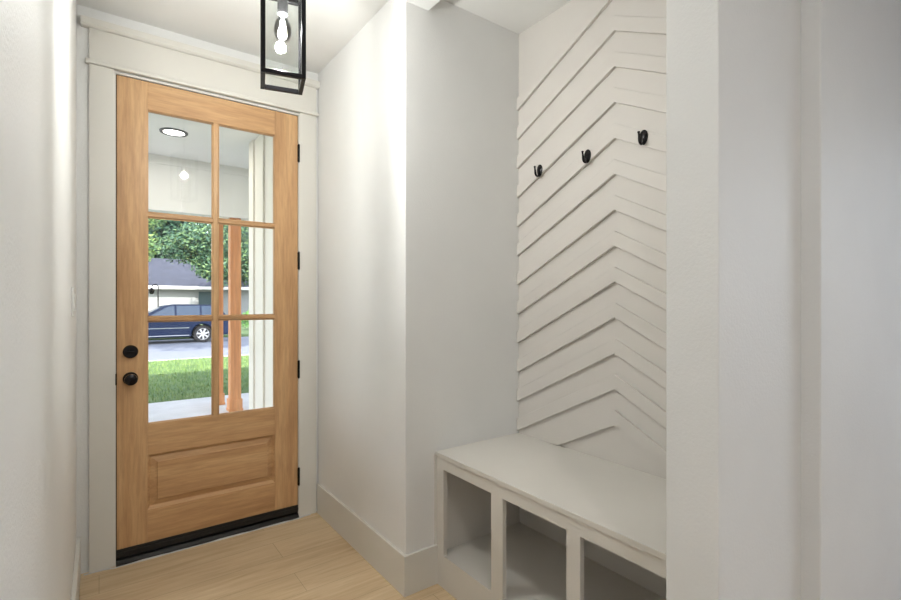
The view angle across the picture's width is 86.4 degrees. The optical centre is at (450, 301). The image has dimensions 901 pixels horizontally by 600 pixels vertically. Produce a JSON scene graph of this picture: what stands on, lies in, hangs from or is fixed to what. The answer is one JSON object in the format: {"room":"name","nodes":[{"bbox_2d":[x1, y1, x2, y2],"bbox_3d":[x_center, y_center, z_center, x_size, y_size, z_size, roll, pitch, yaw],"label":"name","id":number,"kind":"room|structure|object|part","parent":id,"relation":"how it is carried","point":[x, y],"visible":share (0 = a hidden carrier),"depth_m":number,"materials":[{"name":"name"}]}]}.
{"room":"entryway","nodes":[
{"label":"entryway","id":0,"kind":"room"},
{"bbox_2d":[0,0,76,599],"bbox_3d":[-0.074,-0.056,-0.150,0.120,2.766,6.045,0,0,-36],"label":"wall","id":1,"kind":"structure","parent":0,"point":[38,38],"depth_m":0.84,"materials":[{"name":"white paint"}]},
{"bbox_2d":[71,287,75,316],"bbox_3d":[-1.515,0.002,1.930,0.012,0.117,0.073,0,0,-36],"label":"light switch","id":2,"kind":"object","parent":1,"relation":"attached to","point":[73,308],"visible":1,"depth_m":1.90,"materials":[{"name":"white plastic"}]},
{"bbox_3d":[-1.518,0.002,1.928,0.006,0.117,0.073,0,0,-36],"label":"wall plate","id":3,"kind":"part","parent":2,"relation":"part of","materials":[{"name":"white plastic"}]},
{"bbox_2d":[71,537,80,599],"bbox_3d":[-0.019,1.236,-0.110,0.016,0.182,6.045,0,0,-36],"label":"baseboard","id":4,"kind":"structure","parent":1,"relation":"attached to","point":[75,591],"depth_m":2.08,"materials":[{"name":"beige paint"}]},
{"bbox_2d":[77,4,317,573],"bbox_3d":[-0.009,-0.056,3.728,4.808,2.766,0.135,0,0,-36],"label":"wall","id":5,"kind":"structure","parent":0,"point":[82,33],"depth_m":2.34,"materials":[{"name":"white paint"}]},
{"bbox_2d":[84,514,310,575],"bbox_3d":[-1.319,1.325,2.647,1.120,0.011,0.022,0,0,-36],"label":"trim","id":6,"kind":"structure","parent":5,"relation":"attached to","point":[307,514],"depth_m":2.60,"materials":[{"name":"beige wood"}]},
{"bbox_2d":[80,15,319,89],"bbox_3d":[-1.307,-1.355,2.667,1.187,0.040,0.043,0,0,-36],"label":"trim","id":7,"kind":"structure","parent":5,"relation":"attached to","point":[86,22],"depth_m":2.54,"materials":[{"name":"beige paint"}]},
{"bbox_2d":[85,57,318,116],"bbox_3d":[-1.305,-1.170,2.675,1.168,0.022,0.033,0,0,-36],"label":"trim","id":8,"kind":"structure","parent":5,"relation":"attached to","point":[115,67],"depth_m":2.60,"materials":[{"name":"beige paint"}]},
{"bbox_2d":[89,28,315,572],"bbox_3d":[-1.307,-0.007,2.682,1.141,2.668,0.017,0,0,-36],"label":"trim","id":9,"kind":"structure","parent":5,"relation":"attached to","point":[107,47],"depth_m":2.39,"materials":[{"name":"beige paint"}]},
{"bbox_2d":[115,75,299,558],"bbox_3d":[-1.298,0.076,2.670,0.933,2.428,0.114,0,0,-36],"label":"door","id":10,"kind":"structure","parent":5,"relation":"in","point":[188,478],"depth_m":2.63,"materials":[{"name":"brown wood"}]},
{"bbox_3d":[-1.609,0.393,2.415,0.066,0.066,0.070,0,0,-36],"label":"knob","id":11,"kind":"part","parent":10,"relation":"part of","materials":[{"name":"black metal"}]},
{"bbox_3d":[-1.323,-1.066,2.695,0.644,0.144,0.044,0,0,-36],"label":"rail","id":12,"kind":"part","parent":10,"relation":"part of","materials":[{"name":"brown wood"}]},
{"bbox_3d":[-1.322,0.939,2.694,0.644,0.284,0.038,0,0,-36],"label":"raised panel","id":13,"kind":"part","parent":10,"relation":"part of","materials":[{"name":"brown wood"}]},
{"bbox_3d":[-1.323,0.717,2.695,0.644,0.160,0.044,0,0,-36],"label":"lock rail","id":14,"kind":"part","parent":10,"relation":"part of","materials":[{"name":"brown wood"}]},
{"bbox_3d":[-1.323,1.165,2.695,0.644,0.169,0.044,0,0,-36],"label":"rail","id":15,"kind":"part","parent":10,"relation":"part of","materials":[{"name":"brown wood"}]},
{"bbox_2d":[116,512,298,566],"bbox_3d":[-1.357,1.310,2.746,0.920,0.034,0.205,0,0,-36],"label":"threshold","id":16,"kind":"object","parent":5,"relation":"attached to","point":[208,538],"depth_m":2.63,"materials":[{"name":"black metal"}]},
{"bbox_2d":[79,511,456,599],"bbox_3d":[1.751,1.387,1.248,4.900,0.120,6.145,0,0,-36],"label":"floor","id":17,"kind":"structure","parent":0,"point":[304,558],"depth_m":2.33,"materials":[{"name":"brown wood"}]},
{"bbox_2d":[435,433,665,599],"bbox_3d":[0.510,1.017,1.924,0.545,0.620,1.232,0,0,-36],"label":"storage bench","id":18,"kind":"object","parent":17,"relation":"on","point":[520,516],"visible":0.72,"depth_m":2.00,"materials":[{"name":"beige paint"}]},
{"bbox_3d":[0.158,0.952,2.419,0.507,0.452,0.018,0,0,-36],"label":"panel","id":19,"kind":"part","parent":18,"relation":"part of","materials":[{"name":"beige paint"}]},
{"bbox_2d":[447,522,665,599],"bbox_3d":[0.517,1.186,1.929,0.507,0.017,1.232,0,0,-36],"label":"shelf","id":20,"kind":"object","parent":18,"relation":"attached to","point":[535,558],"depth_m":2.11,"materials":[{"name":"beige paint"}]},
{"bbox_3d":[0.726,1.026,2.082,0.011,0.601,1.232,0,0,-36],"label":"panel","id":21,"kind":"part","parent":18,"relation":"part of","materials":[{"name":"beige paint"}]},
{"bbox_2d":[76,0,570,73],"bbox_3d":[1.774,-1.509,1.216,4.900,0.140,6.065,0,0,-36],"label":"ceiling","id":22,"kind":"structure","parent":0,"point":[232,24],"depth_m":2.44,"materials":[{"name":"paint"}]},
{"bbox_2d":[260,0,305,94],"bbox_3d":[-0.597,-1.106,1.707,0.146,0.665,0.146,0,0,-22],"label":"pendant light","id":23,"kind":"object","parent":22,"relation":"hanging from","point":[282,5],"visible":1,"depth_m":1.67,"materials":[{"name":"black metal"}]},
{"bbox_2d":[277,0,287,17],"bbox_3d":[-0.597,-1.069,1.707,0.036,0.099,0.036,0,0,-22],"label":"socket","id":24,"kind":"object","parent":23,"relation":"attached to","point":[282,5],"depth_m":1.70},
{"bbox_3d":[-0.536,-0.946,1.732,0.002,0.329,0.126,0,0,-22],"label":"glass panel","id":25,"kind":"part","parent":23,"relation":"part of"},
{"bbox_2d":[318,0,518,554],"bbox_3d":[-0.189,-0.056,2.844,0.824,2.766,1.077,0,0,-36],"label":"wall","id":26,"kind":"structure","parent":0,"point":[418,118],"depth_m":2.38,"materials":[{"name":"white paint"}]},
{"bbox_2d":[317,483,437,596],"bbox_3d":[-0.450,1.236,2.634,0.181,0.182,1.073,0,0,-36],"label":"baseboard","id":27,"kind":"structure","parent":26,"relation":"attached to","point":[409,574],"depth_m":2.32,"materials":[{"name":"beige paint"}]},
{"bbox_2d":[406,0,439,10],"bbox_3d":[0.211,-1.397,1.705,0.124,0.085,1.234,0,0,-36],"label":"trim","id":28,"kind":"structure","parent":26,"relation":"attached to","point":[425,4],"depth_m":2.18,"materials":[{"name":"white paint"}]},
{"bbox_2d":[434,453,436,544],"bbox_3d":[-0.071,0.930,2.261,0.010,0.430,0.004,0,0,-36],"label":"trim","id":29,"kind":"structure","parent":26,"relation":"attached to","point":[435,456],"depth_m":2.26,"materials":[{"name":"beige paint"}]},
{"bbox_2d":[519,0,665,478],"bbox_3d":[0.778,-0.056,2.121,0.118,2.766,1.234,0,0,-36],"label":"wall","id":30,"kind":"structure","parent":0,"point":[540,41],"depth_m":2.18,"materials":[{"name":"beige paint"}]},
{"bbox_2d":[517,0,611,110],"bbox_3d":[0.724,-1.205,2.081,0.016,0.385,1.232,0,0,-36],"label":"strip","id":31,"kind":"object","parent":30,"relation":"attached to","point":[599,6],"visible":1,"depth_m":2.32,"materials":[{"name":"beige paint"}]},
{"bbox_2d":[517,16,665,139],"bbox_3d":[0.724,-1.049,2.081,0.016,0.385,1.232,0,0,-36],"label":"strip","id":32,"kind":"object","parent":30,"relation":"attached to","point":[649,25],"visible":0.64,"depth_m":2.17,"materials":[{"name":"beige paint"}]},
{"bbox_2d":[517,52,665,168],"bbox_3d":[0.724,-0.893,2.081,0.016,0.385,1.232,0,0,-36],"label":"strip","id":33,"kind":"object","parent":30,"relation":"attached to","point":[657,64],"visible":0.64,"depth_m":2.17,"materials":[{"name":"beige paint"}]},
{"bbox_2d":[517,159,665,255],"bbox_3d":[0.724,-0.425,2.081,0.016,0.385,1.232,0,0,-36],"label":"strip","id":34,"kind":"object","parent":30,"relation":"attached to","point":[616,167],"visible":0.64,"depth_m":2.17,"materials":[{"name":"beige paint"}]},
{"bbox_2d":[517,195,665,284],"bbox_3d":[0.724,-0.269,2.081,0.016,0.385,1.232,0,0,-36],"label":"strip","id":35,"kind":"object","parent":30,"relation":"attached to","point":[657,219],"visible":0.64,"depth_m":2.17,"materials":[{"name":"beige paint"}]},
{"bbox_2d":[517,231,665,313],"bbox_3d":[0.724,-0.113,2.081,0.016,0.385,1.232,0,0,-36],"label":"strip","id":36,"kind":"object","parent":30,"relation":"attached to","point":[649,254],"visible":0.64,"depth_m":2.16,"materials":[{"name":"beige paint"}]},
{"bbox_2d":[517,87,665,197],"bbox_3d":[0.724,-0.737,2.081,0.016,0.385,1.232,0,0,-36],"label":"strip","id":37,"kind":"object","parent":30,"relation":"attached to","point":[653,102],"visible":0.64,"depth_m":2.16,"materials":[{"name":"beige paint"}]},
{"bbox_2d":[534,165,542,176],"bbox_3d":[0.437,-0.661,2.425,0.044,0.066,0.037,0,0,-36],"label":"coat hook","id":38,"kind":"object","parent":37,"relation":"attached to","point":[539,168],"visible":1,"depth_m":2.42,"materials":[{"name":"black metal"}]},
{"bbox_3d":[0.437,-0.655,2.425,0.044,0.055,0.011,0,0,-36],"label":"hook arm","id":39,"kind":"part","parent":38,"relation":"part of","materials":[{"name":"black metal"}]},
{"bbox_3d":[0.451,-0.663,2.435,0.007,0.062,0.037,0,0,-36],"label":"plate","id":40,"kind":"part","parent":38,"relation":"part of","materials":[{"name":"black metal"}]},
{"bbox_2d":[517,267,665,342],"bbox_3d":[0.724,0.043,2.081,0.016,0.385,1.232,0,0,-36],"label":"strip","id":41,"kind":"object","parent":30,"relation":"attached to","point":[643,289],"visible":0.64,"depth_m":2.16,"materials":[{"name":"beige paint"}]},
{"bbox_2d":[517,303,665,371],"bbox_3d":[0.724,0.200,2.081,0.016,0.385,1.232,0,0,-36],"label":"strip","id":42,"kind":"object","parent":30,"relation":"attached to","point":[653,333],"visible":0.64,"depth_m":2.15,"materials":[{"name":"beige paint"}]},
{"bbox_2d":[517,339,665,400],"bbox_3d":[0.724,0.356,2.081,0.016,0.385,1.232,0,0,-36],"label":"strip","id":43,"kind":"object","parent":30,"relation":"attached to","point":[614,346],"visible":0.64,"depth_m":2.15,"materials":[{"name":"beige paint"}]},
{"bbox_2d":[517,123,665,226],"bbox_3d":[0.724,-0.581,2.081,0.016,0.385,1.232,0,0,-36],"label":"strip","id":44,"kind":"object","parent":30,"relation":"attached to","point":[616,131],"visible":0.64,"depth_m":2.18,"materials":[{"name":"beige paint"}]},
{"bbox_2d":[581,149,590,162],"bbox_3d":[0.612,-0.662,2.186,0.044,0.066,0.037,0,0,-36],"label":"coat hook","id":45,"kind":"object","parent":44,"relation":"attached to","point":[586,156],"visible":1,"depth_m":2.19,"materials":[{"name":"black metal"}]},
{"bbox_3d":[0.612,-0.656,2.186,0.044,0.055,0.011,0,0,-36],"label":"hook arm","id":46,"kind":"part","parent":45,"relation":"part of","materials":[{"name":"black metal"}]},
{"bbox_2d":[637,130,647,144],"bbox_3d":[0.778,-0.671,1.960,0.044,0.066,0.037,0,0,-36],"label":"coat hook","id":47,"kind":"object","parent":44,"relation":"attached to","point":[643,136],"visible":1,"depth_m":1.96,"materials":[{"name":"black metal"}]},
{"bbox_3d":[0.778,-0.665,1.960,0.044,0.055,0.011,0,0,-36],"label":"hook arm","id":48,"kind":"part","parent":47,"relation":"part of","materials":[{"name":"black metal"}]},
{"bbox_2d":[517,375,665,429],"bbox_3d":[0.724,0.512,2.081,0.016,0.385,1.232,0,0,-36],"label":"strip","id":49,"kind":"object","parent":30,"relation":"attached to","point":[614,382],"visible":0.64,"depth_m":2.15,"materials":[{"name":"beige paint"}]},
{"bbox_2d":[538,410,665,467],"bbox_3d":[0.718,0.590,2.090,0.016,0.230,0.896,0,0,-36],"label":"strip","id":50,"kind":"object","parent":30,"relation":"attached to","point":[614,418],"visible":0.82,"depth_m":2.09,"materials":[{"name":"beige paint"}]},
{"bbox_2d":[666,0,800,599],"bbox_3d":[0.895,-0.056,1.364,0.824,2.766,0.124,0,0,-36],"label":"wall","id":51,"kind":"structure","parent":0,"point":[733,67],"depth_m":1.15,"materials":[{"name":"white paint"}]},
{"bbox_2d":[801,0,900,599],"bbox_3d":[2.189,-0.056,2.262,2.995,2.766,0.137,0,0,-36],"label":"wall","id":52,"kind":"structure","parent":0,"point":[851,49],"depth_m":1.47,"materials":[{"name":"white paint"}]},
{"label":"outside","id":53,"kind":"structure","parent":0,"visible":0},
{"bbox_2d":[148,321,248,340],"bbox_3d":[-21.641,1.902,54.928,190.000,0.650,65.800,0,0,-36],"label":"ground","id":54,"kind":"structure","parent":53,"point":[244,331],"depth_m":22.56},
{"bbox_2d":[148,284,158,306],"bbox_3d":[-17.673,0.261,28.581,0.544,2.632,0.304,0,0,-36],"label":"lamp","id":55,"kind":"object","parent":54,"relation":"on","point":[151,290],"visible":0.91,"depth_m":28.66,"materials":[{"name":"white metal"}]},
{"bbox_2d":[148,218,168,261],"bbox_3d":[-15.522,-2.275,22.276,4.359,7.910,4.150,0,0,-36],"label":"leafy tree","id":56,"kind":"object","parent":54,"relation":"on","point":[155,225],"visible":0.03,"depth_m":22.45,"materials":[{"name":"green plant"}]},
{"bbox_2d":[148,218,192,258],"bbox_3d":[-29.074,-4.672,46.914,9.549,12.706,9.134,0,0,-36],"label":"leafy tree","id":57,"kind":"object","parent":54,"relation":"on","point":[170,225],"visible":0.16,"depth_m":45.09,"materials":[{"name":"green plant"}]},
{"bbox_2d":[148,258,248,320],"bbox_3d":[-19.827,-0.923,40.607,27.200,5.000,10.450,0,0,-36],"label":"neighbor house","id":58,"kind":"structure","parent":54,"relation":"on","point":[177,284],"depth_m":35.73,"materials":[{"name":"grey"}]},
{"bbox_3d":[-18.413,0.427,36.052,0.900,2.300,0.070,0,0,-36],"label":"door","id":59,"kind":"part","parent":58,"relation":"part of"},
{"bbox_2d":[154,221,248,287],"bbox_3d":[-15.274,-2.276,31.209,5.728,7.913,5.891,0,0,14],"label":"leafy tree","id":60,"kind":"object","parent":54,"relation":"on","point":[195,240],"visible":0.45,"depth_m":29.78,"materials":[{"name":"green plant"}]},
{"bbox_2d":[223,226,248,241],"bbox_3d":[-21.745,-4.734,53.220,8.714,12.830,9.712,0,0,-13],"label":"leafy tree","id":61,"kind":"object","parent":54,"relation":"on","point":[246,234],"visible":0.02,"depth_m":49.35,"materials":[{"name":"green plant"}]},
{"bbox_2d":[241,310,248,327],"bbox_3d":[-10.247,0.851,26.469,2.483,1.554,2.046,0,0,-36],"label":"round shrub","id":62,"kind":"object","parent":54,"relation":"on","point":[242,321],"visible":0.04,"depth_m":26.07,"materials":[{"name":"green plant"}]},
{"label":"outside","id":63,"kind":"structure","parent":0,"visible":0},
{"bbox_2d":[148,355,248,403],"bbox_3d":[-0.459,1.877,13.318,65.000,0.700,6.770,0,0,-36],"label":"lawn","id":64,"kind":"structure","parent":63,"point":[172,387],"depth_m":9.25,"materials":[{"name":"plant"}]},
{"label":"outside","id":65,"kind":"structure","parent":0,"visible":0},
{"bbox_2d":[148,112,259,168],"bbox_3d":[-2.378,-1.723,4.939,11.200,0.100,4.620,0,0,-36],"label":"ceiling","id":66,"kind":"structure","parent":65,"point":[233,144],"depth_m":5.05,"materials":[{"name":"white paint"}]},
{"bbox_2d":[159,127,187,136],"bbox_3d":[-2.733,-1.667,4.741,0.250,0.012,0.250,0,0,-36],"label":"recessed light","id":67,"kind":"object","parent":66,"relation":"in","point":[174,132],"visible":1,"depth_m":4.74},
{"bbox_2d":[148,153,248,220],"bbox_3d":[-3.036,-1.358,5.837,11.200,0.630,0.235,0,0,-36],"label":"beam","id":68,"kind":"structure","parent":66,"relation":"attached to","point":[180,186],"depth_m":5.70,"materials":[{"name":"white paint"}]},
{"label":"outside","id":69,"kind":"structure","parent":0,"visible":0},
{"bbox_2d":[148,393,248,421],"bbox_3d":[-2.358,1.502,4.911,11.000,0.250,4.550,0,0,-36],"label":"floor","id":70,"kind":"structure","parent":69,"point":[160,411],"depth_m":6.17,"materials":[{"name":"concrete"}]},
{"bbox_2d":[219,225,224,404],"bbox_3d":[-3.095,0.167,6.410,0.132,2.420,0.140,0,0,-36],"label":"porch post","id":71,"kind":"object","parent":70,"relation":"on","point":[221,394],"visible":0.4,"depth_m":6.38,"materials":[{"name":"brown wood"}]},
{"bbox_3d":[-3.095,1.301,6.410,0.132,0.149,0.140,0,0,-36],"label":"trim","id":72,"kind":"part","parent":71,"relation":"part of","materials":[{"name":"brown wood"}]},
{"bbox_2d":[226,218,242,411],"bbox_3d":[-2.728,0.167,6.065,0.166,2.420,0.170,0,0,-36],"label":"porch post","id":73,"kind":"object","parent":70,"relation":"on","point":[234,400],"visible":0.82,"depth_m":6.02,"materials":[{"name":"brown wood"}]},
{"bbox_3d":[-2.728,1.301,6.065,0.166,0.149,0.170,0,0,-36],"label":"trim","id":74,"kind":"part","parent":73,"relation":"part of","materials":[{"name":"brown wood"}]},
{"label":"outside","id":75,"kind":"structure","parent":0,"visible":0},
{"bbox_2d":[148,336,248,360],"bbox_3d":[-3.382,1.952,21.540,140.000,0.550,9.650,0,0,-36],"label":"street","id":76,"kind":"structure","parent":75,"point":[176,348],"depth_m":17.06,"materials":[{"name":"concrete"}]},
{"bbox_2d":[148,304,227,341],"bbox_3d":[-11.703,0.899,19.590,4.730,1.555,2.160,0,0,-36],"label":"car","id":77,"kind":"object","parent":76,"relation":"on","point":[194,330],"visible":0.35,"depth_m":19.26,"materials":[{"name":"blue paint"}]},
{"bbox_3d":[-11.241,1.212,18.781,1.800,0.330,0.032,0,0,-36],"label":"sill trim","id":78,"kind":"part","parent":77,"relation":"part of","materials":[{"name":"silver metal"}]},
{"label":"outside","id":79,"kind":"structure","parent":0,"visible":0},
{"bbox_2d":[249,135,272,409],"bbox_3d":[0.633,-0.148,5.718,5.220,3.049,2.298,0,0,-36],"label":"wall","id":80,"kind":"structure","parent":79,"point":[261,148],"depth_m":4.69,"materials":[{"name":"beige paint"}]}
]}

